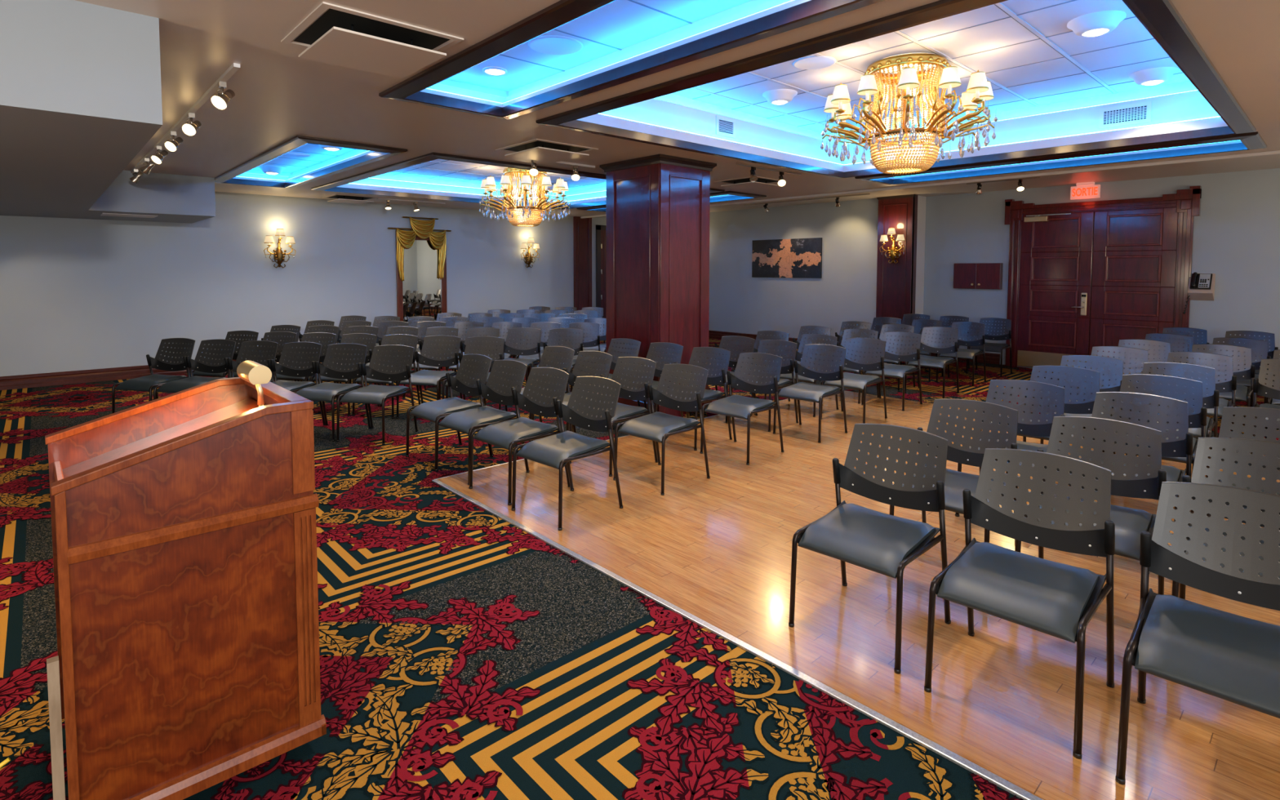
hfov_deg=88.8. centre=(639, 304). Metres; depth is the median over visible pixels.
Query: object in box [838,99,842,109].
candle
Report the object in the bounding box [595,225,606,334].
door
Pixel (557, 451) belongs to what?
chair
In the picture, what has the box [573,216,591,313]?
pilaster
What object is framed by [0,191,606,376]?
wall
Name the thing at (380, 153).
trim
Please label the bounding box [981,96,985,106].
candle
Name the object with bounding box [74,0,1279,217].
ceiling
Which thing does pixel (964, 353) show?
chair
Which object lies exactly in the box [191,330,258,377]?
chair
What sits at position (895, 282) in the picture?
pilaster
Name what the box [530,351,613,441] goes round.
chair
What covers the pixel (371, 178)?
led strip
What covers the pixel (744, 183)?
ceiling vent
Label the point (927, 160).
basket
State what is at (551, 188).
recessed light
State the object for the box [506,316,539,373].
chair
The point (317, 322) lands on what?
chair
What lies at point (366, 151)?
led strip
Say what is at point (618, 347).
chair
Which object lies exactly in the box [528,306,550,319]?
chair
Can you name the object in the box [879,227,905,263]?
wall sconce
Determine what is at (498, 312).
chair
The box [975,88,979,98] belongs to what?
candle
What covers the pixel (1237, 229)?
wall
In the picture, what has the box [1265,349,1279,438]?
chair
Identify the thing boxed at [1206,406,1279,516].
chair
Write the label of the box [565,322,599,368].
chair
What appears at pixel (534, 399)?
chair
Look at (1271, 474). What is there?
chair
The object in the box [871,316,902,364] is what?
chair
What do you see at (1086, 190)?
exit sign
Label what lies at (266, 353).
chair
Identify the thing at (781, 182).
track light
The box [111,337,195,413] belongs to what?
chair
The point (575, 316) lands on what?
chair
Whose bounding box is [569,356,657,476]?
chair
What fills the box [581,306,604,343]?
chair
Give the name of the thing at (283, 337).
chair
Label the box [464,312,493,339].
chair
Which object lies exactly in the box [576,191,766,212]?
trim
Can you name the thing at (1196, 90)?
led strip
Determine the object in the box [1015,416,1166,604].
chair
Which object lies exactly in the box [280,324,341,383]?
chair
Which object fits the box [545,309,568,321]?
chair
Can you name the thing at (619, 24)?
ceiling panel
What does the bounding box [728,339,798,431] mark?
chair
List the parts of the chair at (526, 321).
backrest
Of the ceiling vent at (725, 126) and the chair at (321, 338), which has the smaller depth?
the ceiling vent at (725, 126)
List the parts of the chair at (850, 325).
backrest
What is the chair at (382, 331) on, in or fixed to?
on the floor
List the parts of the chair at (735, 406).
leg, leg, seat, backrest, leg, leg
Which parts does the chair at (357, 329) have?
backrest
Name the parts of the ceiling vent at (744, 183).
plate, frame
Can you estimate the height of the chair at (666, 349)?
0.846 m
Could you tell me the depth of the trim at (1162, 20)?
4.10 m
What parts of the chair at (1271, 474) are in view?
leg, leg, seat, backrest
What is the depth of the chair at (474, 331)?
8.49 m
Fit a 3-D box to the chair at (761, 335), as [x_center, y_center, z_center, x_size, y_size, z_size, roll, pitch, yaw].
[1.471,0.758,7.910,0.525,0.846,0.598,3,4,43]
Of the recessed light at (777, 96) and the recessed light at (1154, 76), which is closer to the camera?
the recessed light at (1154, 76)
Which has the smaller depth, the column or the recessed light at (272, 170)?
the column
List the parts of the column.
panel, crown, panel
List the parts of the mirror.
rod, rod, glass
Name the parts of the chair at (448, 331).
seat, leg, backrest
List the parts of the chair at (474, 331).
leg, seat, backrest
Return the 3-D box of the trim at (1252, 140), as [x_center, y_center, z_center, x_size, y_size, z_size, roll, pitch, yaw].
[4.395,-1.583,7.349,0.920,0.074,3.790,-3,4,-43]
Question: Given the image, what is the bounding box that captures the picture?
[751,237,822,278]
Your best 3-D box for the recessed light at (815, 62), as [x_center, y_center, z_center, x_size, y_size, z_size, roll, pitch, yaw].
[1.431,-1.981,5.363,0.344,0.010,0.344,-3,4,-43]
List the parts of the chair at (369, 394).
leg, leg, seat, backrest, leg, leg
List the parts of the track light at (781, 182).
bulb, rail, bulb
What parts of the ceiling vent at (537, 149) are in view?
plate, frame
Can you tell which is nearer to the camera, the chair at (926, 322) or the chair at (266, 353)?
the chair at (266, 353)
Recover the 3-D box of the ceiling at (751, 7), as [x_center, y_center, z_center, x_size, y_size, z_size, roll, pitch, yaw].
[-0.072,-1.496,3.350,1.040,0.170,3.990,-3,4,-43]
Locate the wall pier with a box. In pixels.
[915,195,926,355]
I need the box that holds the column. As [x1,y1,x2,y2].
[599,154,716,416]
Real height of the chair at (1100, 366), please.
0.846 m
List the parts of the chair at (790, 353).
seat, backrest, leg, leg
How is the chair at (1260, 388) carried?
on the floor
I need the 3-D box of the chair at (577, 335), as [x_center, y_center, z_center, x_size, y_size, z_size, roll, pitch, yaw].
[-0.996,0.741,8.145,0.525,0.846,0.598,1,3,12]
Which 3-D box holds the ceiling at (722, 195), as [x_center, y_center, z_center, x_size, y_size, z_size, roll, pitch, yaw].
[0.405,-1.938,11.669,0.950,0.170,3.880,-3,4,-43]
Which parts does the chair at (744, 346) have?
seat, leg, backrest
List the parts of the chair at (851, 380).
leg, leg, seat, backrest, leg, leg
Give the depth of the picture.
13.69 m
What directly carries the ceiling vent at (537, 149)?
in the ceiling at (281, 95)
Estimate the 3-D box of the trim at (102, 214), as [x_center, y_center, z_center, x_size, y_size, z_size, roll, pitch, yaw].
[-6.619,-1.153,8.468,0.560,0.012,0.400,-3,4,-43]
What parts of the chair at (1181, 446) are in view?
seat, backrest, leg, leg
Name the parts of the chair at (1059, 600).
leg, leg, seat, backrest, leg, leg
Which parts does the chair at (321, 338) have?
seat, backrest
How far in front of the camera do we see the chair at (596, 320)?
10.13 m
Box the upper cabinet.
[953,262,1003,288]
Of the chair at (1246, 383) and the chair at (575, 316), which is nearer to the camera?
the chair at (1246, 383)
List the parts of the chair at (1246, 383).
seat, backrest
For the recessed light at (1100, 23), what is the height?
0.096 m
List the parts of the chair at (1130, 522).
leg, leg, seat, backrest, leg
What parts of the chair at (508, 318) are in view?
backrest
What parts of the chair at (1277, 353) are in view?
leg, seat, backrest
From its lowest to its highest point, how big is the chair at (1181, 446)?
0.846 m
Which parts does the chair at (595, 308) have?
backrest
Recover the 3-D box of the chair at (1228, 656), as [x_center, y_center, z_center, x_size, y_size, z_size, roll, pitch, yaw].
[1.870,1.065,2.052,0.525,0.846,0.598,3,4,44]
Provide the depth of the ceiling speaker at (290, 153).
7.97 m
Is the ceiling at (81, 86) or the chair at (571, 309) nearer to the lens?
the ceiling at (81, 86)
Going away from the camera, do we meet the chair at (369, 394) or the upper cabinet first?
the chair at (369, 394)
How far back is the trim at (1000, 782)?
2.59 m
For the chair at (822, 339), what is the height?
0.846 m
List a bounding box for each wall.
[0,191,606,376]
[708,168,1279,364]
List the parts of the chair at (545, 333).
seat, backrest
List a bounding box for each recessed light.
[257,164,285,174]
[318,144,343,151]
[482,66,506,75]
[547,185,553,191]
[762,88,797,105]
[857,119,884,130]
[1066,10,1126,37]
[1128,66,1177,85]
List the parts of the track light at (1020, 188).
bulb, rail, bulb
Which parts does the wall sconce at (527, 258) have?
lamp shade, lamp shade, lamp shade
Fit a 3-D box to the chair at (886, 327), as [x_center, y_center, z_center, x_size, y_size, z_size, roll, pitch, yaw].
[3.424,0.706,8.946,0.525,0.846,0.598,3,4,43]
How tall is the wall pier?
2.939 m
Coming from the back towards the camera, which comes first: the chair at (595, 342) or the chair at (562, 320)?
the chair at (562, 320)
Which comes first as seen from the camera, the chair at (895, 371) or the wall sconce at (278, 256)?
the chair at (895, 371)
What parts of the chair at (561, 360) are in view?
seat, backrest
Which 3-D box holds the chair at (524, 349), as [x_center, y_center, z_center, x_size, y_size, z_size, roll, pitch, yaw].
[-1.543,0.737,8.207,0.525,0.846,0.598,1,3,12]
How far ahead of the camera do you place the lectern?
1.94 m
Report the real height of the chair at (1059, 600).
0.846 m
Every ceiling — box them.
[0,0,215,223]
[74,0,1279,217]
[232,149,374,182]
[337,173,606,205]
[421,0,810,106]
[577,80,1227,172]
[710,195,734,198]
[888,140,1241,178]
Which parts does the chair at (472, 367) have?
leg, leg, seat, leg, backrest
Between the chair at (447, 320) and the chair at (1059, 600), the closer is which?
the chair at (1059, 600)
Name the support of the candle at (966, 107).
on the chandelier at (944, 76)
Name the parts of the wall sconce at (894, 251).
arm, lamp shade, lamp shade, arm, lamp shade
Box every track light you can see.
[129,62,239,183]
[377,197,444,211]
[517,157,595,180]
[735,162,801,186]
[743,193,870,212]
[966,176,1039,194]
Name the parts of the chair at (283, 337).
seat, backrest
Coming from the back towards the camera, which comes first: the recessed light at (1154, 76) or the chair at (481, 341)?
the chair at (481, 341)
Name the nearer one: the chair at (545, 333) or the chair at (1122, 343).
the chair at (1122, 343)
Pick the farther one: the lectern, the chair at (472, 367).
the chair at (472, 367)
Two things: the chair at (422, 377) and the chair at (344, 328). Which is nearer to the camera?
the chair at (422, 377)
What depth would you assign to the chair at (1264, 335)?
8.10 m
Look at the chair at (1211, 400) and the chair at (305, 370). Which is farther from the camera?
the chair at (305, 370)
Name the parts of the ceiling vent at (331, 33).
frame, plate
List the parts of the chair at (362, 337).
seat, leg, backrest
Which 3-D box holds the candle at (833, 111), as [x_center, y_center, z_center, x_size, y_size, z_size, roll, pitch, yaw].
[1.656,-1.647,5.604,0.028,0.092,0.027,-3,4,-43]
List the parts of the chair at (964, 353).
leg, leg, seat, backrest, leg, leg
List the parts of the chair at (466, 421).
leg, seat, leg, leg, backrest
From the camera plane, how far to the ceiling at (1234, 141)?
7.29 m
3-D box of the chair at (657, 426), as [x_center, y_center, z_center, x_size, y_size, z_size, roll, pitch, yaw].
[0.182,0.907,4.973,0.525,0.846,0.598,3,4,43]
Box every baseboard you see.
[0,346,460,390]
[708,329,840,344]
[927,352,999,364]
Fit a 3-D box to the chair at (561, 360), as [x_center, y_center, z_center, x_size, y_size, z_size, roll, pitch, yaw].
[-0.963,0.844,6.215,0.525,0.846,0.598,3,4,43]
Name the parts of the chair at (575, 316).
backrest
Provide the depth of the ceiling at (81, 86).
3.12 m
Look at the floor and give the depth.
2.80 m
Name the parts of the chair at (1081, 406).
leg, seat, backrest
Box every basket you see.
[506,208,542,226]
[869,131,940,174]
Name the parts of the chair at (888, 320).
backrest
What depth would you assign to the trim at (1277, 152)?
8.15 m
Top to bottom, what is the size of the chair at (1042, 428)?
0.846 m
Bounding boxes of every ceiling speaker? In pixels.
[283,151,311,156]
[528,35,583,55]
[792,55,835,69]
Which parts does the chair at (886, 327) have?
seat, backrest, leg, leg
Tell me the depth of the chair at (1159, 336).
7.74 m
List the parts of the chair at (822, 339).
seat, leg, backrest, leg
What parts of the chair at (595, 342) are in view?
seat, backrest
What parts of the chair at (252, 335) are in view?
seat, backrest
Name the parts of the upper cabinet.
cabinet door, cabinet door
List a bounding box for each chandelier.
[479,167,570,226]
[820,53,998,174]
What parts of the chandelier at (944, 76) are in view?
lamp shade, lamp shade, lamp shade, arm, arm, arm, lamp shade, lamp shade, arm, lamp shade, stem, arm, lamp shade, arm, lamp shade, arm, arm, lamp shade, arm, lamp shade, lamp shade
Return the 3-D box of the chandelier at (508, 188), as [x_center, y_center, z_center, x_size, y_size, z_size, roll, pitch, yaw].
[-1.716,-1.593,9.766,1.324,0.844,1.325,-1,3,-23]
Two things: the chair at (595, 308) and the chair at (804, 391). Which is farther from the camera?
the chair at (595, 308)
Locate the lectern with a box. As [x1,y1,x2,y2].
[44,377,326,799]
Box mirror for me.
[386,216,451,338]
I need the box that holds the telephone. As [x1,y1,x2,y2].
[1182,271,1212,314]
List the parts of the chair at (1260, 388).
leg, leg, backrest, seat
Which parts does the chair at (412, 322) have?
backrest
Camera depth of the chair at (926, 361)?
8.58 m
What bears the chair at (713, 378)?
on the floor
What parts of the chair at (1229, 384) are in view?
backrest, seat, leg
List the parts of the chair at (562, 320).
backrest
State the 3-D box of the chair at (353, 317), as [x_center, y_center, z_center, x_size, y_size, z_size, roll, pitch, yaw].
[-4.691,0.616,10.374,0.525,0.846,0.598,1,3,10]
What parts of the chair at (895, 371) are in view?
leg, leg, seat, backrest, leg, leg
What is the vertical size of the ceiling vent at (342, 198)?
0.072 m
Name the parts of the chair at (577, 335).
seat, backrest, leg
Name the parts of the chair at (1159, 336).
backrest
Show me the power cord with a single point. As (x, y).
(8, 759)
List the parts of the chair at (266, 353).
backrest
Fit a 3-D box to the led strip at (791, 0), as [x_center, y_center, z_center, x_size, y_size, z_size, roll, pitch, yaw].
[-0.073,-1.480,3.351,0.974,0.078,3.924,-3,4,-43]
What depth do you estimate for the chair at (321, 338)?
7.73 m
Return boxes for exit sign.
[1070,182,1100,199]
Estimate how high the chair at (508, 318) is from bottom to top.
0.846 m
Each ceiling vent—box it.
[280,1,463,78]
[321,194,378,204]
[495,138,598,162]
[714,176,786,189]
[715,115,735,138]
[1098,101,1151,128]
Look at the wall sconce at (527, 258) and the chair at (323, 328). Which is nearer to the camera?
the chair at (323, 328)
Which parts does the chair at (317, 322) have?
backrest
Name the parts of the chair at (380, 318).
backrest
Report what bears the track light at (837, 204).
attached to the ceiling at (281, 95)
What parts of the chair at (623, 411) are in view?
leg, seat, leg, backrest, leg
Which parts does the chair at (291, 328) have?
backrest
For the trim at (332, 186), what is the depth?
8.21 m
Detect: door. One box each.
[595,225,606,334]
[1004,186,1201,373]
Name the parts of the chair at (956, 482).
leg, leg, seat, backrest, leg, leg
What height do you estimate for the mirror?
2.363 m
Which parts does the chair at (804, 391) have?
leg, leg, seat, backrest, leg, leg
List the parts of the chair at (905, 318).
backrest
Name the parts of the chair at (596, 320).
seat, backrest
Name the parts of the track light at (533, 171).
bulb, rail, bulb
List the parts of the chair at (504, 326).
seat, backrest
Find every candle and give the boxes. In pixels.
[831,108,835,118]
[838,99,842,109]
[865,90,869,101]
[906,84,910,94]
[947,83,951,93]
[965,106,969,115]
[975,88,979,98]
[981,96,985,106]
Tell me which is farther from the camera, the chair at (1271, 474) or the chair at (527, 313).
the chair at (527, 313)
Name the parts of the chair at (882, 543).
leg, leg, seat, backrest, leg, leg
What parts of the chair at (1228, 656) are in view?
leg, leg, seat, backrest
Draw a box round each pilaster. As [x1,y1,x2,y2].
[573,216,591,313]
[875,194,917,352]
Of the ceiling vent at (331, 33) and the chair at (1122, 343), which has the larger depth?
the chair at (1122, 343)
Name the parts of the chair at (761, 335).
backrest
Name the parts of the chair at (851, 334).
seat, leg, backrest, leg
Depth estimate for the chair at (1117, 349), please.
6.35 m
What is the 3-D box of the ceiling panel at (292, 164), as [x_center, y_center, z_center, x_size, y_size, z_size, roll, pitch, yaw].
[-4.072,-1.817,7.683,1.040,0.003,4.080,-3,4,-43]
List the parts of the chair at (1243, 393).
backrest, seat, leg, leg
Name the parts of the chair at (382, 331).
backrest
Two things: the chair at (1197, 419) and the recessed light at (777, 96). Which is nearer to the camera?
the chair at (1197, 419)
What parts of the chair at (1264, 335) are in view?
seat, backrest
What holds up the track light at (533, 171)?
attached to the ceiling at (281, 95)
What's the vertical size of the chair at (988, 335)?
0.846 m
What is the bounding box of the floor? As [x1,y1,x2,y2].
[0,337,1279,799]
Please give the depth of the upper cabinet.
11.21 m
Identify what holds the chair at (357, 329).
on the floor
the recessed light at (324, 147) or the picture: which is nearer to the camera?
the recessed light at (324, 147)
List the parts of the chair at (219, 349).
leg, seat, leg, backrest, leg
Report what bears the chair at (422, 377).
on the floor
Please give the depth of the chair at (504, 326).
9.40 m
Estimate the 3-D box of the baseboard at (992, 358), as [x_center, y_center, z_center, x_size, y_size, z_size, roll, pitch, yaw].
[5.671,0.904,11.597,0.028,0.178,1.320,-3,4,-43]
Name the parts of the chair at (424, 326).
backrest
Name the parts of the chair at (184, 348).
leg, seat, leg, leg, backrest, leg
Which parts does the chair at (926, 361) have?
leg, seat, backrest, leg, leg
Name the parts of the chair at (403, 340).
leg, seat, backrest, leg, leg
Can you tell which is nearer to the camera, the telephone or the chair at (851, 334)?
the chair at (851, 334)
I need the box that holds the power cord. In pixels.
[0,757,10,768]
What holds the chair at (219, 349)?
on the floor
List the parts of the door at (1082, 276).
closer arm, kick plate, lock plate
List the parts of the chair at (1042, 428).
leg, seat, backrest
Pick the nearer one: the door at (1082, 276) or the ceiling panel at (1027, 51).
the ceiling panel at (1027, 51)
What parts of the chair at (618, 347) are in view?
seat, backrest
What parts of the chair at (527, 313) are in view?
backrest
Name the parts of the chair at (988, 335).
leg, leg, seat, backrest, leg, leg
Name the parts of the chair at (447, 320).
backrest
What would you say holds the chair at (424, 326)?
on the floor
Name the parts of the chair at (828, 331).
backrest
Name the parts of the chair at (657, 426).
leg, leg, seat, leg, backrest, leg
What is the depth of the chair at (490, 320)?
10.37 m
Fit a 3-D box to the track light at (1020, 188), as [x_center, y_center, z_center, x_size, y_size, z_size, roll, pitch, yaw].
[5.361,-1.753,9.681,0.132,0.191,1.000,-3,4,-43]
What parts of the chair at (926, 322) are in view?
seat, backrest, leg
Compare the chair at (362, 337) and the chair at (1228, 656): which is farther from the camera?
the chair at (362, 337)
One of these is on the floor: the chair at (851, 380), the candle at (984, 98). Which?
the chair at (851, 380)
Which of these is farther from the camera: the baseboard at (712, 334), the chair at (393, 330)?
the baseboard at (712, 334)
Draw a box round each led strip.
[235,151,368,181]
[349,177,606,201]
[426,0,794,103]
[598,89,1219,164]
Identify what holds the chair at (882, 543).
on the floor
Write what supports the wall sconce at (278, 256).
attached to the wall at (76, 294)
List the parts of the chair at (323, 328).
backrest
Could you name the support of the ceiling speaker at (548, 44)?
attached to the ceiling panel at (619, 24)
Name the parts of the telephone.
coiled cord, plate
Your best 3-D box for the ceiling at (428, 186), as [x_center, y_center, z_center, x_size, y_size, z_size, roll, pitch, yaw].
[-1.804,-1.900,9.757,4.650,0.290,4.100,-3,4,-43]
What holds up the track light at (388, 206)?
attached to the ceiling at (281, 95)
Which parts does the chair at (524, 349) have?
seat, backrest, leg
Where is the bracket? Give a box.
[1187,273,1215,301]
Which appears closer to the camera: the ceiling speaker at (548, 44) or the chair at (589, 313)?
the ceiling speaker at (548, 44)
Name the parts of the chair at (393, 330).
backrest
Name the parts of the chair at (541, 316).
backrest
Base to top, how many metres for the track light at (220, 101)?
0.192 m
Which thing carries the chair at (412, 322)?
on the floor
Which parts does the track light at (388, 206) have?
bulb, rail, bulb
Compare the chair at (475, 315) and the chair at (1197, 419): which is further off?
the chair at (475, 315)
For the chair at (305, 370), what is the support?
on the floor
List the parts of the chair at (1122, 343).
backrest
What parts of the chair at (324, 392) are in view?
leg, seat, backrest, leg, leg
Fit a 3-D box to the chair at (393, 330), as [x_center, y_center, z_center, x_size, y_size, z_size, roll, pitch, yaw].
[-3.182,0.724,8.393,0.525,0.846,0.598,1,3,12]
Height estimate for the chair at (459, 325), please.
0.846 m
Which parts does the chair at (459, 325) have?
backrest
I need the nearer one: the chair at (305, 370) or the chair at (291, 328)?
the chair at (305, 370)
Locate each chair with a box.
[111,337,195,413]
[153,338,235,399]
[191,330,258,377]
[227,331,297,381]
[227,340,278,382]
[249,324,302,381]
[271,342,325,425]
[272,332,337,400]
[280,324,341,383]
[281,320,334,382]
[293,342,370,441]
[310,333,379,416]
[318,320,371,383]
[320,325,380,385]
[336,315,366,343]
[336,344,417,444]
[352,333,420,418]
[357,320,408,385]
[361,326,419,398]
[372,315,399,346]
[395,335,462,418]
[403,326,458,399]
[405,354,493,468]
[407,315,434,347]
[411,320,446,386]
[425,316,469,374]
[434,360,527,484]
[435,312,462,326]
[435,321,484,371]
[441,336,507,419]
[445,327,500,400]
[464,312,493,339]
[468,367,569,505]
[476,316,504,335]
[487,309,510,320]
[488,321,524,381]
[488,327,541,386]
[498,312,524,358]
[498,346,574,441]
[506,309,539,336]
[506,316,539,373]
[511,376,622,530]
[515,321,560,376]
[524,313,555,340]
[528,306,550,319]
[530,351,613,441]
[535,328,584,391]
[536,317,576,364]
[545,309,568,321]
[555,306,576,315]
[561,313,587,341]
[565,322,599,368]
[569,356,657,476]
[573,310,597,321]
[573,317,606,368]
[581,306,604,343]
[607,337,640,406]
[613,342,683,429]
[613,363,710,495]
[654,346,732,450]
[689,335,755,422]
[700,352,784,465]
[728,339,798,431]
[731,330,790,401]
[773,343,847,443]
[776,333,838,417]
[777,325,831,389]
[788,423,951,674]
[821,337,887,423]
[822,328,879,404]
[835,320,871,375]
[861,331,922,411]
[864,324,915,391]
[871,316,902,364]
[888,313,929,367]
[889,398,1017,551]
[896,319,942,380]
[904,326,959,398]
[924,315,969,368]
[924,448,1115,759]
[935,321,986,386]
[955,379,1065,516]
[965,317,1012,377]
[1005,365,1099,498]
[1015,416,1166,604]
[1040,355,1123,444]
[1069,391,1192,521]
[1084,346,1150,400]
[1102,373,1206,512]
[1108,338,1170,386]
[1115,481,1279,784]
[1125,361,1219,477]
[1135,333,1193,377]
[1158,351,1236,431]
[1162,327,1208,351]
[1171,437,1279,599]
[1186,343,1255,406]
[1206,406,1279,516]
[1212,337,1271,403]
[1218,330,1278,386]
[1250,358,1279,453]
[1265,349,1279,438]
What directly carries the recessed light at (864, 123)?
attached to the ceiling panel at (1027, 51)
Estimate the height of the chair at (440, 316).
0.846 m
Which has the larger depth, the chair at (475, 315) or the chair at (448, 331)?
the chair at (475, 315)
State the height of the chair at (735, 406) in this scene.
0.846 m
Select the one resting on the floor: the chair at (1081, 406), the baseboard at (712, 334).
the chair at (1081, 406)
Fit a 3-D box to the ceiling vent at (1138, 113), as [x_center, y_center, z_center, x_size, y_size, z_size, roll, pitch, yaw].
[4.568,-1.783,6.157,0.014,0.190,0.400,-3,4,-43]
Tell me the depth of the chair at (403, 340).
7.50 m
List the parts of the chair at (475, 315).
backrest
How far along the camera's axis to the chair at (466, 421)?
5.23 m
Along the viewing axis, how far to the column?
7.19 m
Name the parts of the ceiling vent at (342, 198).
frame, plate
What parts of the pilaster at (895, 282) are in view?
crown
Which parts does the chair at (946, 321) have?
backrest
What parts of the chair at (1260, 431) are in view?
backrest, seat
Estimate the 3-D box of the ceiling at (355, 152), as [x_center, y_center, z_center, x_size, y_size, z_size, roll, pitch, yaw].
[-4.073,-1.734,7.687,1.040,0.170,4.080,-3,4,-43]
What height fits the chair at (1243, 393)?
0.846 m
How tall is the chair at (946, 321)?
0.846 m
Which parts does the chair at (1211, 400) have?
backrest, seat, leg, leg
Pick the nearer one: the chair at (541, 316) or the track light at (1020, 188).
the track light at (1020, 188)
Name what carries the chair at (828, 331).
on the floor
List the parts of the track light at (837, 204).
rail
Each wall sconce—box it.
[263,228,296,268]
[520,237,539,267]
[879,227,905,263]
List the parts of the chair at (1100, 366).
seat, backrest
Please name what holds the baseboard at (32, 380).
attached to the wall at (76, 294)
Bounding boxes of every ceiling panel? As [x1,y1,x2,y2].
[253,142,355,173]
[385,159,606,191]
[447,0,752,92]
[671,0,1189,136]
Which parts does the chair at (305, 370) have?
leg, seat, backrest, leg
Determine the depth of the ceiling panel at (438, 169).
10.45 m
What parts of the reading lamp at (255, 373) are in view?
lamp shade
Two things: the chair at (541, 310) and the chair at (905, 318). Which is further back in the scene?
the chair at (541, 310)
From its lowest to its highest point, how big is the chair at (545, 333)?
0.846 m
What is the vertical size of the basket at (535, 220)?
0.247 m
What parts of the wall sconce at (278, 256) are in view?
lamp shade, arm, lamp shade, lamp shade, arm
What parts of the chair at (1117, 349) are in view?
backrest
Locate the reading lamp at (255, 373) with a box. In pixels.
[236,360,271,406]
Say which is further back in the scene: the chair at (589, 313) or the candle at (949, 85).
the chair at (589, 313)
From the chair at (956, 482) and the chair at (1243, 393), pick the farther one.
the chair at (1243, 393)
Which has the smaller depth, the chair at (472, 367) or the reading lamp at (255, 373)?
the reading lamp at (255, 373)
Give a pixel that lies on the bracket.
(1195, 295)
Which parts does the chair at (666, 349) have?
leg, seat, backrest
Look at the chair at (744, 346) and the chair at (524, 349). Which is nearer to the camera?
the chair at (744, 346)
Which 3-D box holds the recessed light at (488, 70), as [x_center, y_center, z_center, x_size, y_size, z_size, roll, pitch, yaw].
[-1.022,-1.639,4.604,0.170,0.020,0.170,-3,4,-43]
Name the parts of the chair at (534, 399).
leg, seat, leg, leg, backrest, leg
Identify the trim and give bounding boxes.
[100,213,158,217]
[214,135,407,188]
[311,152,724,209]
[378,0,884,119]
[431,399,1043,799]
[536,0,1256,178]
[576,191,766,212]
[580,150,1279,218]
[854,131,1266,185]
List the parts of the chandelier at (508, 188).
lamp shade, lamp shade, lamp shade, arm, arm, arm, lamp shade, lamp shade, arm, stem, arm, lamp shade, arm, lamp shade, arm, arm, lamp shade, arm, lamp shade, lamp shade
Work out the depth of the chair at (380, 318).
10.56 m
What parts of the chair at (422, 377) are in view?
leg, leg, seat, backrest, leg, leg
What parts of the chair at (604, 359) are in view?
leg, seat, leg, backrest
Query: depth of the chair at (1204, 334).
8.58 m
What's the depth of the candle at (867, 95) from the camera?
5.03 m
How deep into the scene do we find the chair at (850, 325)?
9.63 m
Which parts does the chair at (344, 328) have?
backrest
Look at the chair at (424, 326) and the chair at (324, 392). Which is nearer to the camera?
the chair at (324, 392)
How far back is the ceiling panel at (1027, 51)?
5.35 m
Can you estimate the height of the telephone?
0.597 m
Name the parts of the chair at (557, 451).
leg, seat, leg, leg, backrest, leg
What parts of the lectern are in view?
rail, panel, rail, rail, moulding, panel, rail, fluted post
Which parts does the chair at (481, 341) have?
leg, seat, backrest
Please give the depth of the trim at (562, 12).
3.54 m
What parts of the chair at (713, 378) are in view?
leg, seat, leg, backrest, leg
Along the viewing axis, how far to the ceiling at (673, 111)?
6.54 m
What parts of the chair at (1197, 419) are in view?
seat, backrest, leg, leg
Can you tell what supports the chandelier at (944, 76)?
hanging from the ceiling panel at (1027, 51)
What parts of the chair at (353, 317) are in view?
backrest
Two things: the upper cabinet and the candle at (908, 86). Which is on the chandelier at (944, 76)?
the candle at (908, 86)
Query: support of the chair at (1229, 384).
on the floor

